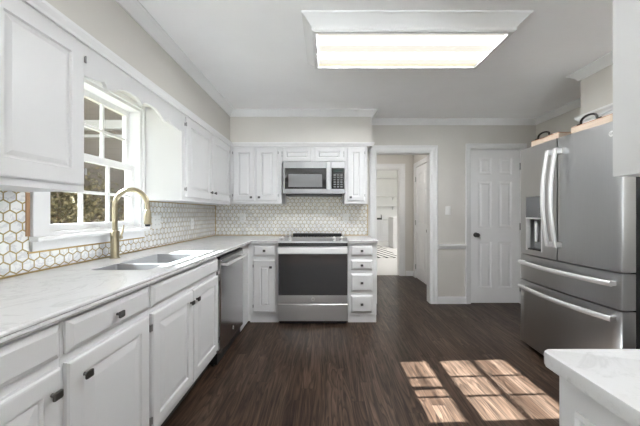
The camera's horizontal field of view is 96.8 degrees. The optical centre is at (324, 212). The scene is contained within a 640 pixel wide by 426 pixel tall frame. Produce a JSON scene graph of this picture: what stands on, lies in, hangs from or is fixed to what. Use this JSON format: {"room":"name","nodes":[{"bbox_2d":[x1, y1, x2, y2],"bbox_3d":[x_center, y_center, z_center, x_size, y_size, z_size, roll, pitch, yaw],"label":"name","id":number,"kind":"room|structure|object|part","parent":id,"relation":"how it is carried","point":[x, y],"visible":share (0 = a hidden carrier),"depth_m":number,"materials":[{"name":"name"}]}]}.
{"room":"kitchen","nodes":[
{"label":"kitchen","id":0,"kind":"room"},
{"bbox_2d":[0,78,202,251],"bbox_3d":[-1.522,-0.016,0.210,0.125,2.440,7.420,0,0,0],"label":"wall","id":1,"kind":"structure","parent":0,"point":[84,78],"depth_m":1.74,"materials":[{"name":"beige paint"}]},
{"bbox_2d":[0,0,86,191],"bbox_3d":[-1.289,-0.476,0.922,0.322,0.750,0.864,0,0,0],"label":"upper cabinet","id":2,"kind":"object","parent":1,"relation":"attached to","point":[42,64],"visible":0.99,"depth_m":1.13,"materials":[{"name":"white paint"}]},
{"bbox_2d":[29,77,149,251],"bbox_3d":[-1.494,-0.352,1.837,0.178,1.088,0.888,0,0,0],"label":"window","id":3,"kind":"structure","parent":1,"relation":"in","point":[133,118],"depth_m":1.98,"materials":[{"name":"white paint"}]},
{"bbox_3d":[-1.432,0.156,1.837,0.054,0.072,0.888,0,0,0],"label":"sill","id":4,"kind":"part","parent":3,"relation":"part of","materials":[{"name":"white paint"}]},
{"bbox_3d":[-1.520,-0.132,1.876,0.030,0.460,0.730,0,0,0],"label":"sash","id":5,"kind":"part","parent":3,"relation":"part of","materials":[{"name":"white paint"}]},
{"bbox_3d":[-1.560,-0.566,1.876,0.030,0.459,0.730,0,0,0],"label":"sash","id":6,"kind":"part","parent":3,"relation":"part of","materials":[{"name":"white paint"}]},
{"bbox_2d":[0,191,214,276],"bbox_3d":[-1.456,0.098,1.885,0.008,0.396,3.769,0,0,0],"label":"tiled wall","id":7,"kind":"structure","parent":1,"relation":"attached to","point":[175,218],"depth_m":1.67,"materials":[{"name":"white tile"}]},
{"bbox_2d":[25,192,29,236],"bbox_3d":[-1.453,0.007,1.384,0.014,0.214,0.016,0,0,0],"label":"trim","id":8,"kind":"structure","parent":7,"relation":"attached to","point":[27,194],"depth_m":1.38,"materials":[{"name":"brown wood"}]},
{"bbox_2d":[152,215,160,228],"bbox_3d":[-1.447,0.079,2.445,0.008,0.116,0.118,0,0,0],"label":"wall outlet","id":9,"kind":"object","parent":7,"relation":"attached to","point":[156,219],"visible":1,"depth_m":2.44,"materials":[{"name":"white plastic"}]},
{"bbox_2d":[0,201,367,278],"bbox_3d":[-0.446,0.092,1.885,2.027,0.408,3.770,0,0,0],"label":"trim","id":10,"kind":"structure","parent":7,"relation":"attached to","point":[150,201],"depth_m":1.80,"materials":[{"name":"gold metal"}]},
{"bbox_2d":[190,219,193,228],"bbox_3d":[-1.447,0.119,3.100,0.008,0.116,0.072,0,0,0],"label":"wall outlet","id":11,"kind":"object","parent":7,"relation":"attached to","point":[191,220],"visible":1,"depth_m":3.08,"materials":[{"name":"white plastic"}]},
{"bbox_2d":[145,107,229,204],"bbox_3d":[-1.278,-0.476,2.862,0.344,0.750,1.155,0,0,0],"label":"upper cabinet","id":12,"kind":"object","parent":1,"relation":"attached to","point":[191,165],"visible":0.99,"depth_m":2.33,"materials":[{"name":"white paint"}]},
{"bbox_3d":[-1.140,-0.461,2.587,0.020,0.660,0.517,0,0,0],"label":"door","id":13,"kind":"part","parent":12,"relation":"part of","materials":[{"name":"white paint"}]},
{"bbox_3d":[-1.140,-0.461,3.120,0.020,0.660,0.508,0,0,0],"label":"door","id":14,"kind":"part","parent":12,"relation":"part of","materials":[{"name":"white paint"}]},
{"bbox_2d":[45,0,371,148],"bbox_3d":[-0.448,-1.044,2.130,2.025,0.385,3.280,0,0,0],"label":"wall","id":15,"kind":"structure","parent":0,"point":[106,21],"depth_m":2.28,"materials":[{"name":"beige paint"}]},
{"bbox_2d":[84,44,181,130],"bbox_3d":[-1.161,-0.753,1.819,0.019,0.194,0.926,0,0,0],"label":"window valance","id":16,"kind":"object","parent":15,"relation":"attached to","point":[97,68],"visible":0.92,"depth_m":1.63,"materials":[{"name":"white paint"}]},
{"bbox_2d":[22,0,374,151],"bbox_3d":[-0.885,-0.828,2.377,1.524,0.044,3.895,0,0,30],"label":"trim","id":17,"kind":"structure","parent":15,"relation":"attached to","point":[43,7],"depth_m":1.67,"materials":[{"name":"white paint"}]},
{"bbox_2d":[115,0,612,124],"bbox_3d":[0.670,-1.200,0.135,4.260,0.069,7.270,0,0,0],"label":"trim","id":18,"kind":"structure","parent":15,"relation":"attached to","point":[135,9],"depth_m":3.37,"materials":[{"name":"white paint"}]},
{"bbox_2d":[164,241,558,425],"bbox_3d":[1.340,1.254,4.625,5.920,0.100,16.550,0,0,0],"label":"floor","id":19,"kind":"structure","parent":0,"point":[420,363],"depth_m":2.14,"materials":[{"name":"brown wood"}]},
{"bbox_2d":[0,321,63,425],"bbox_3d":[-1.126,0.765,0.677,0.656,0.876,0.444,0,0,0],"label":"base cabinet","id":20,"kind":"object","parent":19,"relation":"on","point":[31,393],"visible":0.99,"depth_m":0.80,"materials":[{"name":"white paint"}]},
{"bbox_3d":[-0.832,0.400,0.677,0.020,0.105,0.421,0,0,0],"label":"drawer","id":21,"kind":"part","parent":20,"relation":"part of","materials":[{"name":"white paint"}]},
{"bbox_3d":[-0.832,0.768,0.677,0.020,0.572,0.421,0,0,0],"label":"door","id":22,"kind":"part","parent":20,"relation":"part of","materials":[{"name":"white paint"}]},
{"bbox_3d":[-0.810,0.549,0.855,0.024,0.026,0.030,0,0,0],"label":"knob","id":23,"kind":"part","parent":20,"relation":"part of","materials":[{"name":"grey metal"}]},
{"bbox_2d":[59,285,150,425],"bbox_3d":[-1.126,0.765,1.123,0.656,0.876,0.446,0,0,0],"label":"base cabinet","id":24,"kind":"object","parent":19,"relation":"on","point":[104,347],"visible":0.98,"depth_m":1.07,"materials":[{"name":"white paint"}]},
{"bbox_3d":[-0.810,0.549,0.970,0.024,0.026,0.030,0,0,0],"label":"knob","id":25,"kind":"part","parent":24,"relation":"part of","materials":[{"name":"grey metal"}]},
{"bbox_3d":[-0.832,0.400,1.123,0.020,0.105,0.423,0,0,0],"label":"drawer","id":26,"kind":"part","parent":24,"relation":"part of","materials":[{"name":"white paint"}]},
{"bbox_3d":[-0.810,0.400,1.123,0.024,0.026,0.030,0,0,0],"label":"knob","id":27,"kind":"part","parent":24,"relation":"part of","materials":[{"name":"grey metal"}]},
{"bbox_2d":[147,257,218,425],"bbox_3d":[-1.126,0.765,1.776,0.656,0.876,0.857,0,0,0],"label":"base cabinet","id":28,"kind":"object","parent":19,"relation":"on","point":[182,311],"visible":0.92,"depth_m":1.62,"materials":[{"name":"white paint"}]},
{"bbox_2d":[0,235,284,343],"bbox_3d":[-0.983,0.311,1.883,0.947,0.030,3.766,0,0,0],"label":"countertop","id":29,"kind":"structure","parent":28,"relation":"on","point":[30,302],"depth_m":1.19,"materials":[{"name":"white stone"}]},
{"bbox_2d":[109,187,151,258],"bbox_3d":[-1.280,0.063,1.885,0.264,0.465,0.094,0,0,0],"label":"faucet","id":30,"kind":"object","parent":29,"relation":"on","point":[114,234],"visible":1,"depth_m":1.86,"materials":[{"name":"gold metal"}]},
{"bbox_3d":[-1.379,0.132,1.911,0.028,0.103,0.048,0,0,12],"label":"lever","id":31,"kind":"part","parent":30,"relation":"part of","materials":[{"name":"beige metal"}]},
{"bbox_3d":[-1.276,-0.027,1.872,0.242,0.284,0.031,0,0,-2],"label":"spout","id":32,"kind":"part","parent":30,"relation":"part of","materials":[{"name":"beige metal"}]},
{"bbox_2d":[93,254,195,269],"bbox_3d":[-1.072,0.395,1.768,0.298,0.193,0.583,0,0,0],"label":"sink","id":33,"kind":"object","parent":29,"relation":"in","point":[149,262],"visible":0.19,"depth_m":1.80,"materials":[{"name":"silver metal"}]},
{"bbox_3d":[-1.072,0.395,1.568,0.298,0.193,0.184,0,0,0],"label":"bowl","id":34,"kind":"part","parent":33,"relation":"part of","materials":[{"name":"silver metal"}]},
{"bbox_3d":[-1.072,0.395,1.872,0.298,0.193,0.375,0,0,0],"label":"bowl","id":35,"kind":"part","parent":33,"relation":"part of","materials":[{"name":"silver metal"}]},
{"bbox_3d":[-0.832,0.768,1.566,0.020,0.572,0.414,0,0,0],"label":"door","id":36,"kind":"part","parent":28,"relation":"part of","materials":[{"name":"white paint"}]},
{"bbox_3d":[-0.832,0.768,1.986,0.020,0.572,0.414,0,0,0],"label":"door","id":37,"kind":"part","parent":28,"relation":"part of","materials":[{"name":"white paint"}]},
{"bbox_2d":[208,248,246,365],"bbox_3d":[-1.109,0.771,2.520,0.690,0.859,0.602,0,0,0],"label":"dishwasher","id":38,"kind":"object","parent":19,"relation":"on","point":[230,264],"visible":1,"depth_m":2.42,"materials":[{"name":"silver metal"}]},
{"bbox_3d":[-0.828,0.733,2.520,0.027,0.733,0.602,0,0,0],"label":"door","id":39,"kind":"part","parent":38,"relation":"part of","materials":[{"name":"silver metal"}]},
{"bbox_3d":[-0.789,0.409,2.520,0.050,0.024,0.540,0,0,0],"label":"handle","id":40,"kind":"part","parent":38,"relation":"part of","materials":[{"name":"silver metal"}]},
{"bbox_2d":[240,244,249,331],"bbox_3d":[-0.845,0.755,2.983,0.039,0.857,0.306,0,0,0],"label":"cabinet filler","id":41,"kind":"object","parent":19,"relation":"on","point":[246,249],"visible":0.54,"depth_m":3.05,"materials":[{"name":"white paint"}]},
{"bbox_2d":[250,243,278,321],"bbox_3d":[-0.668,0.765,3.414,0.312,0.876,0.687,0,0,0],"label":"base cabinet","id":42,"kind":"object","parent":19,"relation":"on","point":[264,303],"visible":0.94,"depth_m":3.10,"materials":[{"name":"white paint"}]},
{"bbox_3d":[-0.660,0.410,3.105,0.240,0.117,0.020,0,0,0],"label":"drawer","id":43,"kind":"part","parent":42,"relation":"part of","materials":[{"name":"white paint"}]},
{"bbox_3d":[-0.660,0.798,3.105,0.240,0.568,0.020,0,0,0],"label":"door","id":44,"kind":"part","parent":42,"relation":"part of","materials":[{"name":"white paint"}]},
{"bbox_2d":[278,233,347,322],"bbox_3d":[-0.130,0.726,3.369,0.756,0.953,0.742,0,0,0],"label":"range","id":45,"kind":"object","parent":19,"relation":"on","point":[312,267],"visible":1,"depth_m":3.05,"materials":[{"name":"silver metal"}]},
{"bbox_3d":[-0.130,0.665,3.067,0.748,0.607,0.035,0,0,0],"label":"oven door","id":46,"kind":"part","parent":45,"relation":"part of","materials":[{"name":"black glass"}]},
{"bbox_3d":[-0.130,0.397,3.023,0.740,0.058,0.051,0,0,0],"label":"handle","id":47,"kind":"part","parent":45,"relation":"part of","materials":[{"name":"silver metal"}]},
{"bbox_3d":[-0.130,1.071,3.067,0.748,0.177,0.035,0,0,0],"label":"drawer","id":48,"kind":"part","parent":45,"relation":"part of","materials":[{"name":"silver metal"}]},
{"bbox_3d":[-0.130,0.296,3.106,0.752,0.048,0.119,0,0,0],"label":"control panel","id":49,"kind":"part","parent":45,"relation":"part of","materials":[{"name":"silver metal"}]},
{"bbox_2d":[283,235,344,236],"bbox_3d":[-0.130,0.290,3.417,0.756,0.009,0.635,0,0,0],"label":"cooktop","id":50,"kind":"object","parent":45,"relation":"in","point":[285,235],"depth_m":3.46,"materials":[{"name":"black glass"}]},
{"bbox_3d":[-0.100,0.275,3.703,0.630,0.022,0.065,0,0,0],"label":"vent trim","id":51,"kind":"part","parent":45,"relation":"part of","materials":[{"name":"black plastic"}]},
{"bbox_2d":[347,243,375,321],"bbox_3d":[0.408,0.765,3.414,0.312,0.876,0.687,0,0,0],"label":"base cabinet","id":52,"kind":"object","parent":19,"relation":"on","point":[361,303],"visible":0.96,"depth_m":3.10,"materials":[{"name":"white paint"}]},
{"bbox_2d":[344,235,377,242],"bbox_3d":[0.410,0.311,3.418,0.319,0.030,0.696,0,0,0],"label":"countertop","id":53,"kind":"structure","parent":52,"relation":"on","point":[351,238],"depth_m":3.17,"materials":[{"name":"white stone"}]},
{"bbox_3d":[0.402,0.994,3.105,0.237,0.185,0.020,0,0,0],"label":"drawer","id":54,"kind":"part","parent":52,"relation":"part of","materials":[{"name":"white paint"}]},
{"bbox_3d":[0.402,0.760,3.105,0.237,0.192,0.020,0,0,0],"label":"drawer","id":55,"kind":"part","parent":52,"relation":"part of","materials":[{"name":"white paint"}]},
{"bbox_3d":[0.402,0.568,3.105,0.237,0.108,0.020,0,0,0],"label":"drawer","id":56,"kind":"part","parent":52,"relation":"part of","materials":[{"name":"white paint"}]},
{"bbox_3d":[0.402,0.411,3.105,0.237,0.115,0.020,0,0,0],"label":"drawer","id":57,"kind":"part","parent":52,"relation":"part of","materials":[{"name":"white paint"}]},
{"bbox_2d":[380,221,387,240],"bbox_3d":[2.830,0.765,12.488,0.919,0.876,0.564,0,0,0],"label":"base cabinet","id":58,"kind":"object","parent":19,"relation":"on","point":[383,224],"visible":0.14,"depth_m":12.23,"materials":[{"name":"white paint"}]},
{"bbox_2d":[377,244,396,257],"bbox_3d":[1.265,1.197,9.400,1.530,0.014,3.600,0,0,0],"label":"area rug","id":59,"kind":"object","parent":19,"relation":"on","point":[382,252],"visible":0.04,"depth_m":8.34,"materials":[{"name":"white fabric"}]},
{"bbox_2d":[388,217,396,248],"bbox_3d":[2.470,0.673,9.943,0.340,1.059,0.714,0,0,0],"label":"storage cabinet","id":60,"kind":"object","parent":19,"relation":"on","point":[392,221],"visible":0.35,"depth_m":9.68,"materials":[{"name":"white paint"}]},
{"bbox_3d":[2.382,0.444,9.593,0.145,0.580,0.014,0,0,0],"label":"door","id":61,"kind":"part","parent":60,"relation":"part of","materials":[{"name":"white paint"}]},
{"bbox_2d":[518,121,639,355],"bbox_3d":[2.170,0.316,2.167,0.980,1.774,0.901,0,0,0],"label":"refrigerator","id":62,"kind":"object","parent":19,"relation":"on","point":[580,260],"visible":0.93,"depth_m":1.99,"materials":[{"name":"silver metal"}]},
{"bbox_3d":[1.785,-0.051,2.418,0.018,0.180,0.188,0,0,0],"label":"dispenser panel","id":63,"kind":"part","parent":62,"relation":"part of","materials":[{"name":"grey plastic"}]},
{"bbox_3d":[1.793,0.181,2.418,0.039,0.284,0.188,0,0,0],"label":"dispenser frame","id":64,"kind":"part","parent":62,"relation":"part of","materials":[{"name":"silver metal"}]},
{"bbox_3d":[1.827,-0.104,2.397,0.106,0.933,0.442,0,0,0],"label":"door","id":65,"kind":"part","parent":62,"relation":"part of","materials":[{"name":"silver metal"}]},
{"bbox_3d":[1.727,-0.114,2.211,0.094,0.745,0.030,0,0,0],"label":"handle","id":66,"kind":"part","parent":62,"relation":"part of","materials":[{"name":"silver metal"}]},
{"bbox_2d":[531,131,570,146],"bbox_3d":[1.952,-0.621,2.320,0.328,0.099,0.290,0,0,0],"label":"wooden tray","id":67,"kind":"object","parent":62,"relation":"on","point":[537,141],"visible":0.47,"depth_m":2.29,"materials":[{"name":"brown wood"}]},
{"bbox_3d":[1.797,-0.643,2.335,0.017,0.054,0.171,0,0,0],"label":"handle","id":68,"kind":"part","parent":67,"relation":"part of","materials":[{"name":"black metal"}]},
{"bbox_3d":[1.727,-0.114,2.135,0.094,0.745,0.030,0,0,0],"label":"handle","id":69,"kind":"part","parent":62,"relation":"part of","materials":[{"name":"silver metal"}]},
{"bbox_3d":[1.827,0.880,2.167,0.106,0.557,0.901,0,0,0],"label":"drawer","id":70,"kind":"part","parent":62,"relation":"part of","materials":[{"name":"silver metal"}]},
{"bbox_3d":[1.827,0.482,2.167,0.106,0.220,0.901,0,0,0],"label":"drawer","id":71,"kind":"part","parent":62,"relation":"part of","materials":[{"name":"silver metal"}]},
{"bbox_2d":[571,113,612,133],"bbox_3d":[1.952,-0.624,1.895,0.328,0.105,0.340,0,0,0],"label":"wooden tray","id":72,"kind":"object","parent":62,"relation":"on","point":[600,120],"visible":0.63,"depth_m":1.90,"materials":[{"name":"brown wood"}]},
{"bbox_3d":[1.797,-0.646,1.935,0.017,0.060,0.171,0,0,0],"label":"handle","id":73,"kind":"part","parent":72,"relation":"part of","materials":[{"name":"black metal"}]},
{"bbox_3d":[1.827,-0.104,1.944,0.106,0.933,0.453,0,0,0],"label":"door","id":74,"kind":"part","parent":62,"relation":"part of","materials":[{"name":"silver metal"}]},
{"bbox_2d":[559,376,630,425],"bbox_3d":[1.633,0.765,0.290,2.294,0.876,0.621,0,0,0],"label":"base cabinet","id":75,"kind":"object","parent":19,"relation":"on","point":[576,408],"visible":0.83,"depth_m":0.55,"materials":[{"name":"white paint"}]},
{"bbox_3d":[0.491,0.732,0.290,0.010,0.685,0.537,0,0,0],"label":"panel","id":76,"kind":"part","parent":75,"relation":"part of","materials":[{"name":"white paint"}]},
{"bbox_2d":[544,349,639,425],"bbox_3d":[1.629,0.311,0.289,2.322,0.030,0.658,0,0,0],"label":"countertop","id":77,"kind":"structure","parent":75,"relation":"on","point":[610,377],"depth_m":0.53,"materials":[{"name":"white stone"}]},
{"bbox_2d":[138,0,612,117],"bbox_3d":[0.665,-1.296,0.955,4.570,0.120,9.210,0,0,0],"label":"ceiling","id":78,"kind":"structure","parent":0,"point":[253,52],"depth_m":2.35,"materials":[{"name":"paint"}]},
{"bbox_2d":[301,10,532,68],"bbox_3d":[0.562,-1.192,2.034,1.413,0.087,0.609,0,0,0],"label":"ceiling light","id":79,"kind":"object","parent":78,"relation":"attached to","point":[334,39],"visible":1,"depth_m":1.87,"materials":[{"name":"white paint"}]},
{"bbox_2d":[317,34,504,65],"bbox_3d":[0.562,-1.165,2.034,1.223,0.004,0.419,0,0,0],"label":"diffuser","id":80,"kind":"object","parent":79,"relation":"attached to","point":[332,49],"depth_m":2.02,"materials":[{"name":"white plastic"}]},
{"bbox_2d":[613,0,639,176],"bbox_3d":[0.970,-0.656,0.416,0.720,1.158,0.372,0,0,0],"label":"upper cabinet","id":81,"kind":"object","parent":78,"relation":"hanging from","point":[626,13],"visible":1,"depth_m":0.58,"materials":[{"name":"white paint"}]},
{"bbox_2d":[230,125,535,295],"bbox_3d":[0.745,-0.016,3.845,4.410,2.440,0.150,0,0,0],"label":"wall","id":82,"kind":"structure","parent":0,"point":[451,140],"depth_m":3.77,"materials":[{"name":"beige paint"}]},
{"bbox_2d":[230,146,285,203],"bbox_3d":[-0.836,-0.482,3.577,0.626,0.736,0.362,0,0,0],"label":"upper cabinet","id":83,"kind":"object","parent":82,"relation":"attached to","point":[256,172],"visible":0.99,"depth_m":3.42,"materials":[{"name":"white paint"}]},
{"bbox_3d":[-0.978,-0.469,3.430,0.262,0.643,0.020,0,0,0],"label":"door","id":84,"kind":"part","parent":83,"relation":"part of","materials":[{"name":"white paint"}]},
{"bbox_3d":[-0.701,-0.469,3.430,0.260,0.643,0.020,0,0,0],"label":"door","id":85,"kind":"part","parent":83,"relation":"part of","materials":[{"name":"white paint"}]},
{"bbox_2d":[216,196,366,234],"bbox_3d":[-0.446,0.089,3.766,2.012,0.630,0.008,0,0,0],"label":"tiled wall","id":86,"kind":"structure","parent":82,"relation":"attached to","point":[300,214],"depth_m":3.76,"materials":[{"name":"white tile"}]},
{"bbox_2d":[240,213,244,221],"bbox_3d":[-1.090,0.064,3.757,0.072,0.116,0.008,0,0,0],"label":"wall outlet","id":87,"kind":"object","parent":86,"relation":"attached to","point":[242,215],"visible":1,"depth_m":3.76,"materials":[{"name":"white plastic"}]},
{"bbox_2d":[343,213,347,221],"bbox_3d":[0.275,0.064,3.757,0.072,0.116,0.008,0,0,0],"label":"wall outlet","id":88,"kind":"object","parent":86,"relation":"attached to","point":[345,215],"visible":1,"depth_m":3.76,"materials":[{"name":"white plastic"}]},
{"bbox_2d":[282,146,344,162],"bbox_3d":[-0.143,-0.733,3.588,0.758,0.236,0.340,0,0,0],"label":"upper cabinet","id":89,"kind":"object","parent":82,"relation":"attached to","point":[289,153],"visible":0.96,"depth_m":3.42,"materials":[{"name":"white paint"}]},
{"bbox_3d":[-0.336,-0.708,3.430,0.352,0.167,0.020,0,0,0],"label":"door","id":90,"kind":"part","parent":89,"relation":"part of","materials":[{"name":"white paint"}]},
{"bbox_2d":[283,161,344,196],"bbox_3d":[-0.130,-0.412,3.542,0.744,0.402,0.433,0,0,0],"label":"microwave","id":91,"kind":"object","parent":89,"relation":"attached to","point":[300,178],"visible":0.99,"depth_m":3.37,"materials":[{"name":"grey metal"}]},
{"bbox_3d":[0.036,-0.436,3.347,0.036,0.320,0.045,0,0,0],"label":"handle","id":92,"kind":"part","parent":91,"relation":"part of","materials":[{"name":"silver metal"}]},
{"bbox_3d":[0.159,-0.420,3.384,0.166,0.385,0.027,0,0,0],"label":"control panel","id":93,"kind":"part","parent":91,"relation":"part of","materials":[{"name":"black plastic"}]},
{"bbox_3d":[0.049,-0.708,3.430,0.347,0.167,0.020,0,0,0],"label":"door","id":94,"kind":"part","parent":89,"relation":"part of","materials":[{"name":"white paint"}]},
{"bbox_2d":[343,146,366,203],"bbox_3d":[0.374,-0.482,3.577,0.274,0.736,0.362,0,0,0],"label":"upper cabinet","id":95,"kind":"object","parent":82,"relation":"attached to","point":[355,156],"visible":1,"depth_m":3.42,"materials":[{"name":"white paint"}]},
{"bbox_3d":[0.373,-0.469,3.430,0.204,0.643,0.020,0,0,0],"label":"door","id":96,"kind":"part","parent":95,"relation":"part of","materials":[{"name":"white paint"}]},
{"bbox_2d":[370,145,437,303],"bbox_3d":[1.041,0.155,3.819,0.898,2.096,0.142,0,0,0],"label":"trim","id":97,"kind":"structure","parent":82,"relation":"attached to","point":[431,151],"depth_m":3.75,"materials":[{"name":"white paint"}]},
{"bbox_2d":[445,206,450,214],"bbox_3d":[1.633,-0.033,3.764,0.072,0.116,0.010,0,0,0],"label":"wall switch","id":98,"kind":"object","parent":82,"relation":"attached to","point":[447,208],"visible":1,"depth_m":3.76,"materials":[{"name":"white plastic"}]},
{"bbox_2d":[438,244,466,248],"bbox_3d":[1.680,0.446,3.755,0.368,0.067,0.030,0,0,0],"label":"trim","id":99,"kind":"structure","parent":82,"relation":"attached to","point":[440,246],"depth_m":3.75,"materials":[{"name":"white paint"}]},
{"bbox_2d":[471,150,520,302],"bbox_3d":[2.271,0.178,3.767,0.659,2.035,0.101,0,0,0],"label":"door","id":100,"kind":"structure","parent":82,"relation":"in","point":[495,225],"depth_m":3.78,"materials":[{"name":"white paint"}]},
{"bbox_2d":[465,143,526,303],"bbox_3d":[2.265,0.142,3.814,0.804,2.121,0.132,0,0,0],"label":"trim","id":101,"kind":"structure","parent":82,"relation":"attached to","point":[468,146],"depth_m":3.75,"materials":[{"name":"white paint"}]},
{"bbox_2d":[377,171,396,178],"bbox_3d":[1.800,-1.596,9.230,5.000,0.100,7.340,0,0,0],"label":"ceiling","id":102,"kind":"structure","parent":0,"point":[380,174],"depth_m":11.56,"materials":[{"name":"paint"}]},
{"bbox_2d":[377,170,397,273],"bbox_3d":[1.800,-0.171,9.230,5.000,2.750,7.340,0,0,0],"label":"wall","id":103,"kind":"structure","parent":0,"point":[385,187],"depth_m":12.80,"materials":[{"name":"white paint"}]},
{"bbox_2d":[377,155,426,275],"bbox_3d":[1.085,-0.016,4.725,1.510,2.440,1.670,0,0,0],"label":"wall","id":104,"kind":"structure","parent":0,"point":[408,160],"depth_m":5.44,"materials":[{"name":"beige paint"}]},
{"bbox_2d":[377,164,404,275],"bbox_3d":[1.058,0.131,5.489,0.947,2.144,0.142,0,0,0],"label":"trim","id":105,"kind":"structure","parent":104,"relation":"attached to","point":[400,167],"depth_m":5.42,"materials":[{"name":"white paint"}]},
{"bbox_2d":[406,271,413,276],"bbox_3d":[1.617,1.155,4.665,0.145,0.095,1.550,0,0,0],"label":"baseboard","id":106,"kind":"structure","parent":104,"relation":"attached to","point":[408,273],"depth_m":5.42,"materials":[{"name":"white paint"}]},
{"bbox_2d":[414,157,426,277],"bbox_3d":[1.681,0.139,4.890,0.018,2.129,0.940,0,0,0],"label":"trim","id":107,"kind":"structure","parent":104,"relation":"attached to","point":[424,160],"depth_m":5.28,"materials":[{"name":"white paint"}]},
{"bbox_2d":[415,163,426,284],"bbox_3d":[1.679,0.178,4.896,0.101,2.035,0.787,0,0,0],"label":"door","id":108,"kind":"structure","parent":104,"relation":"in","point":[421,171],"depth_m":4.99,"materials":[{"name":"white paint"}]},
{"bbox_2d":[438,296,465,303],"bbox_3d":[2.148,1.155,2.205,1.304,0.095,3.130,0,0,0],"label":"baseboard","id":109,"kind":"structure","parent":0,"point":[441,299],"depth_m":3.75,"materials":[{"name":"white paint"}]},
{"bbox_2d":[536,107,580,138],"bbox_3d":[2.875,-0.016,0.135,0.150,2.440,7.270,0,0,0],"label":"wall","id":110,"kind":"structure","parent":0,"point":[564,122],"depth_m":3.38,"materials":[{"name":"beige paint"}]},
{"bbox_2d":[582,110,612,123],"bbox_3d":[2.510,-0.723,2.095,0.560,0.254,0.809,0,0,0],"label":"upper cabinet","id":111,"kind":"object","parent":110,"relation":"attached to","point":[611,111],"visible":0.03,"depth_m":2.33,"materials":[{"name":"white paint"}]},
{"bbox_2d":[581,64,612,114],"bbox_3d":[2.525,-1.044,2.095,0.550,0.385,0.810,0,0,0],"label":"wall","id":112,"kind":"structure","parent":0,"point":[597,88],"depth_m":2.35,"materials":[{"name":"beige paint"}]},
{"bbox_2d":[574,103,612,121],"bbox_3d":[2.509,-0.828,2.095,0.580,0.044,0.872,0,0,0],"label":"trim","id":113,"kind":"structure","parent":112,"relation":"attached to","point":[609,107],"depth_m":2.32,"materials":[{"name":"white paint"}]},
{"label":"outside","id":114,"kind":"structure","parent":0,"visible":0},
{"bbox_3d":[-10.000,1.654,7.500,60.000,0.100,65.000,0,0,0],"label":"ground","id":115,"kind":"structure","parent":114,"visible":0},
{"bbox_2d":[50,195,96,221],"bbox_3d":[-6.599,0.244,6.462,1.955,2.730,1.828,0,0,0],"label":"tree","id":116,"kind":"object","parent":115,"relation":"on","point":[51,195],"visible":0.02,"depth_m":6.53,"materials":[{"name":"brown plant"}]},
{"bbox_2d":[50,98,123,221],"bbox_3d":[-10.450,-2.696,9.600,12.100,8.600,12.000,0,0,0],"label":"house","id":117,"kind":"structure","parent":115,"relation":"on","point":[112,120],"depth_m":9.00,"materials":[{"name":"brown"}]},
{"bbox_2d":[50,167,123,223],"bbox_3d":[-4.593,0.293,4.874,1.730,2.631,1.677,0,0,0],"label":"tree","id":118,"kind":"object","parent":115,"relation":"on","point":[68,212],"visible":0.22,"depth_m":4.97,"materials":[{"name":"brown plant"}]}
]}

